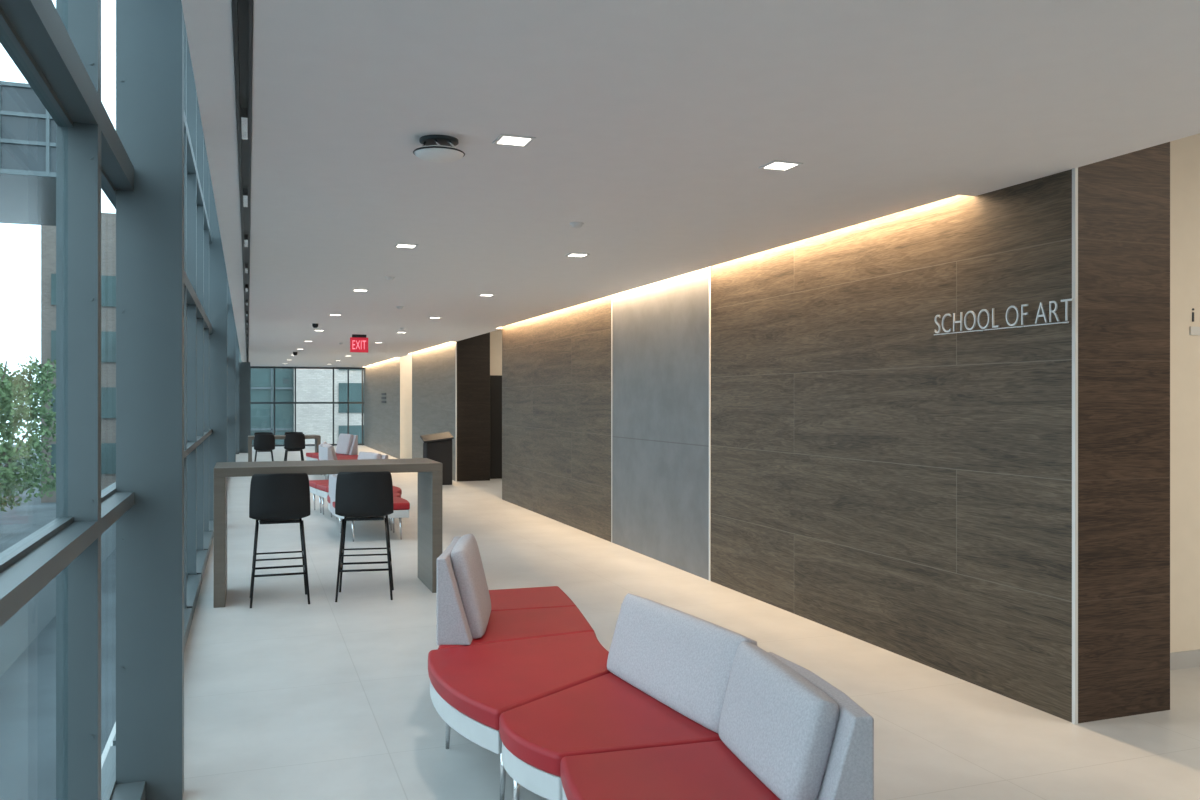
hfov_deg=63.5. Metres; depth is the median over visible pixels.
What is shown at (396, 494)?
seat cushion
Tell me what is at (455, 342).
trim
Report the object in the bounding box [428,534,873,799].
sofa
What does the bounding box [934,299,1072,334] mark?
wall sign
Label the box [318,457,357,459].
seat cushion
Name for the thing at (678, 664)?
cushion
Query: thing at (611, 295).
trim
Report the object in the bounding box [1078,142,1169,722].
wall
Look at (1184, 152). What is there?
wall
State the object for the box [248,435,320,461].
dining table
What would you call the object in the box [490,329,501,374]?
wall
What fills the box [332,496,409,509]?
seat cushion
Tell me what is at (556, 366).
wall
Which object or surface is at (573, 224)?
smoke detector
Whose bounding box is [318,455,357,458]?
seat cushion
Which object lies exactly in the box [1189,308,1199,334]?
room sign
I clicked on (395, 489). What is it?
seat cushion
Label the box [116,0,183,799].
trim column
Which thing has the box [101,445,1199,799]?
floor
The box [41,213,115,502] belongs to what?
building
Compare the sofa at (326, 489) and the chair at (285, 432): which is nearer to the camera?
the sofa at (326, 489)
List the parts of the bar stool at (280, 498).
leg, leg, leg, leg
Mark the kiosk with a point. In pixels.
(437, 447)
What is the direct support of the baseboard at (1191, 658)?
attached to the wall at (1184, 152)
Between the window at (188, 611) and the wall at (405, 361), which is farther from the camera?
the wall at (405, 361)
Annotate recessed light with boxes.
[352,289,368,291]
[394,243,417,247]
[478,294,494,295]
[492,134,535,146]
[565,253,589,256]
[758,160,802,170]
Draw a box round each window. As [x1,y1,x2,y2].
[0,0,97,626]
[56,0,144,799]
[184,20,200,619]
[184,111,191,651]
[187,38,207,583]
[197,98,212,556]
[204,139,213,536]
[239,349,363,444]
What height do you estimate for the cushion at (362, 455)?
0.444 m
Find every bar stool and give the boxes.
[249,473,310,607]
[335,471,393,601]
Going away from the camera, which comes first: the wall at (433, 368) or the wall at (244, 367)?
the wall at (433, 368)
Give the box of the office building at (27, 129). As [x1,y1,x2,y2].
[0,80,55,225]
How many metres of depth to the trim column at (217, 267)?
12.09 m
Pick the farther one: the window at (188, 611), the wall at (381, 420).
the wall at (381, 420)
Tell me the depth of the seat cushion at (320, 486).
13.36 m
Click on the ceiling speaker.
(435, 148)
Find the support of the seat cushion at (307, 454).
on the sofa at (347, 445)
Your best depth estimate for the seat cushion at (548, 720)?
3.53 m
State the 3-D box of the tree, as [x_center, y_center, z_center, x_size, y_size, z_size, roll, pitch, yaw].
[-17.897,2.136,28.600,4.199,6.937,4.061,0,0,22]
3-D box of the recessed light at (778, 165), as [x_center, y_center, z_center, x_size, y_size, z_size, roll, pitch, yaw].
[0.880,-1.142,4.724,0.156,0.006,0.156,0,0,-20]
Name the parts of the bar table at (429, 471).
leg, leg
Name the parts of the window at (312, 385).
glass wing frame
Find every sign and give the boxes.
[350,334,367,352]
[381,393,385,402]
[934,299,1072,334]
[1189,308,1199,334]
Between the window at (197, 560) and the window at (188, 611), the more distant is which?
the window at (197, 560)
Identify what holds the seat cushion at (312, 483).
on the sofa at (326, 489)
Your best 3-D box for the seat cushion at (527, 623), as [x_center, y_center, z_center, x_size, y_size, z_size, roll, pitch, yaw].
[-0.457,1.210,5.069,0.922,0.080,0.716,0,0,-20]
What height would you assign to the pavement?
0.200 m
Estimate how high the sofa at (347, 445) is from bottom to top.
0.870 m
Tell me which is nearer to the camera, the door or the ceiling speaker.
the ceiling speaker
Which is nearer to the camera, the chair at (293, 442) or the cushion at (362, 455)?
the cushion at (362, 455)
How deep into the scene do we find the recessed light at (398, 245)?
7.16 m
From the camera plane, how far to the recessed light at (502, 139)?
4.26 m
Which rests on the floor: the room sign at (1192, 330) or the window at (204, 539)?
the window at (204, 539)
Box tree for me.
[0,356,55,511]
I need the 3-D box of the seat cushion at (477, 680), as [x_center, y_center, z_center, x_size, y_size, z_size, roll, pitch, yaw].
[-0.269,1.210,4.262,0.906,0.080,1.076,0,0,-20]
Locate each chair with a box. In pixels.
[253,432,272,461]
[254,434,274,461]
[284,432,302,460]
[284,434,304,460]
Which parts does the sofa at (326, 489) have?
seat frame, seat frame, leg, backrest, backrest, leg, seat frame, backrest, leg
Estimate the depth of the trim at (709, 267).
8.56 m
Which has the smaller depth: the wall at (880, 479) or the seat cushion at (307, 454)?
the wall at (880, 479)
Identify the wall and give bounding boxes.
[239,362,249,452]
[364,357,399,458]
[400,354,411,458]
[412,342,454,480]
[457,332,489,480]
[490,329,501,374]
[502,295,610,541]
[612,169,1071,721]
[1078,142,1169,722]
[1170,133,1199,652]
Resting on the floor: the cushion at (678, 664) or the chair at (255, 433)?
the chair at (255, 433)
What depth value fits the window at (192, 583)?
7.03 m
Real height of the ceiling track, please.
0.073 m
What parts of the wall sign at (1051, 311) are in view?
rail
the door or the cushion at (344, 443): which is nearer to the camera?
the door
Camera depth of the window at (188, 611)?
6.73 m
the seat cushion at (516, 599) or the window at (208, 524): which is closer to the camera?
the seat cushion at (516, 599)
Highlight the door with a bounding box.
[490,375,501,478]
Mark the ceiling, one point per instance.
(653, 123)
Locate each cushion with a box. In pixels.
[306,452,336,457]
[309,480,328,488]
[311,454,343,458]
[316,483,328,491]
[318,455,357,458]
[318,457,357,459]
[323,443,336,459]
[327,486,401,493]
[327,492,400,502]
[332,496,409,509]
[336,434,352,454]
[357,452,380,459]
[428,632,610,729]
[438,606,593,648]
[451,534,490,638]
[489,586,576,610]
[499,672,720,776]
[560,740,779,799]
[607,593,756,732]
[718,641,838,799]
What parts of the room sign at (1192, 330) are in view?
plate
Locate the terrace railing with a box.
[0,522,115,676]
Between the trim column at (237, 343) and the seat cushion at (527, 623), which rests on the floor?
the trim column at (237, 343)
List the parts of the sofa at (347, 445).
backrest, backrest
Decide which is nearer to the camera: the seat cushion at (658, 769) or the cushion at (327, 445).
the seat cushion at (658, 769)
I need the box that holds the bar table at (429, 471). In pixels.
[214,458,441,607]
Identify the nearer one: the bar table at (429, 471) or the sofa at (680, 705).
the sofa at (680, 705)
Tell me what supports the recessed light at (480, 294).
in the ceiling
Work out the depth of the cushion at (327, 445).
18.38 m
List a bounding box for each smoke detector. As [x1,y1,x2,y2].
[385,276,394,280]
[570,222,583,227]
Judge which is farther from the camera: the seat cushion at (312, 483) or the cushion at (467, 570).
the seat cushion at (312, 483)
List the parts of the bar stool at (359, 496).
leg, leg, leg, leg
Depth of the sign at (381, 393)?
29.16 m
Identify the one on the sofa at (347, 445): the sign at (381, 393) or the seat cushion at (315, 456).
the seat cushion at (315, 456)
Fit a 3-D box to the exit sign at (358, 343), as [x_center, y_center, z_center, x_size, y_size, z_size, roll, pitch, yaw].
[-4.220,-0.990,16.980,0.310,0.310,0.070,0,0,-20]
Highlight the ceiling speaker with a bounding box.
[413,135,464,162]
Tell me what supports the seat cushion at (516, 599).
on the sofa at (680, 705)
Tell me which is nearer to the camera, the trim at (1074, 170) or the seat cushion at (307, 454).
the trim at (1074, 170)
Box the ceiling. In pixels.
[181,0,1199,367]
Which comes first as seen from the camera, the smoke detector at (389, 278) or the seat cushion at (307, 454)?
the smoke detector at (389, 278)
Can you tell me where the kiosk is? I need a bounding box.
[420,432,453,484]
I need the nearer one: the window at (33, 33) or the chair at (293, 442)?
the window at (33, 33)
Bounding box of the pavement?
[0,444,115,799]
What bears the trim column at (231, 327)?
on the floor
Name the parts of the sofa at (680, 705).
leg, backrest, seat frame, leg, leg, seat frame, backrest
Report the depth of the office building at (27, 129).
31.62 m
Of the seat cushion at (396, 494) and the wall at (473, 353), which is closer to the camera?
the seat cushion at (396, 494)
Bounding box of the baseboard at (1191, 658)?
[1170,649,1199,669]
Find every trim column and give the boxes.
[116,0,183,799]
[209,169,226,519]
[227,277,235,461]
[236,331,238,453]
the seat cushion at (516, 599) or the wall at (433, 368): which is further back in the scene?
the wall at (433, 368)
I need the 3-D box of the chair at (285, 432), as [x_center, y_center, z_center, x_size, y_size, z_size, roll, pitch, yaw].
[-7.409,1.191,23.477,0.456,0.822,0.450,0,0,-20]
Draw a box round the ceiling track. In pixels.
[232,0,252,361]
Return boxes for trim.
[455,342,456,481]
[611,295,611,542]
[709,267,710,580]
[1072,168,1077,724]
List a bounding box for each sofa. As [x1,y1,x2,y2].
[306,434,357,479]
[309,452,409,541]
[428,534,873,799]
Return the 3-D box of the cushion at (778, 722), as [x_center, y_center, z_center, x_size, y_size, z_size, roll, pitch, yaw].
[0.548,1.017,3.087,0.175,0.339,0.665,0,0,-13]
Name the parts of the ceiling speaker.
mount plate, dish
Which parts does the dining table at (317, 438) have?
leg, leg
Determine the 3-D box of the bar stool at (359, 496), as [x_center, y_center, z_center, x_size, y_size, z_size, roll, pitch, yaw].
[-1.917,1.085,7.916,0.456,1.032,0.450,0,0,-11]
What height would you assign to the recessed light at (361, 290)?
0.006 m
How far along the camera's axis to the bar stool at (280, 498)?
7.53 m
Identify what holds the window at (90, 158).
on the floor

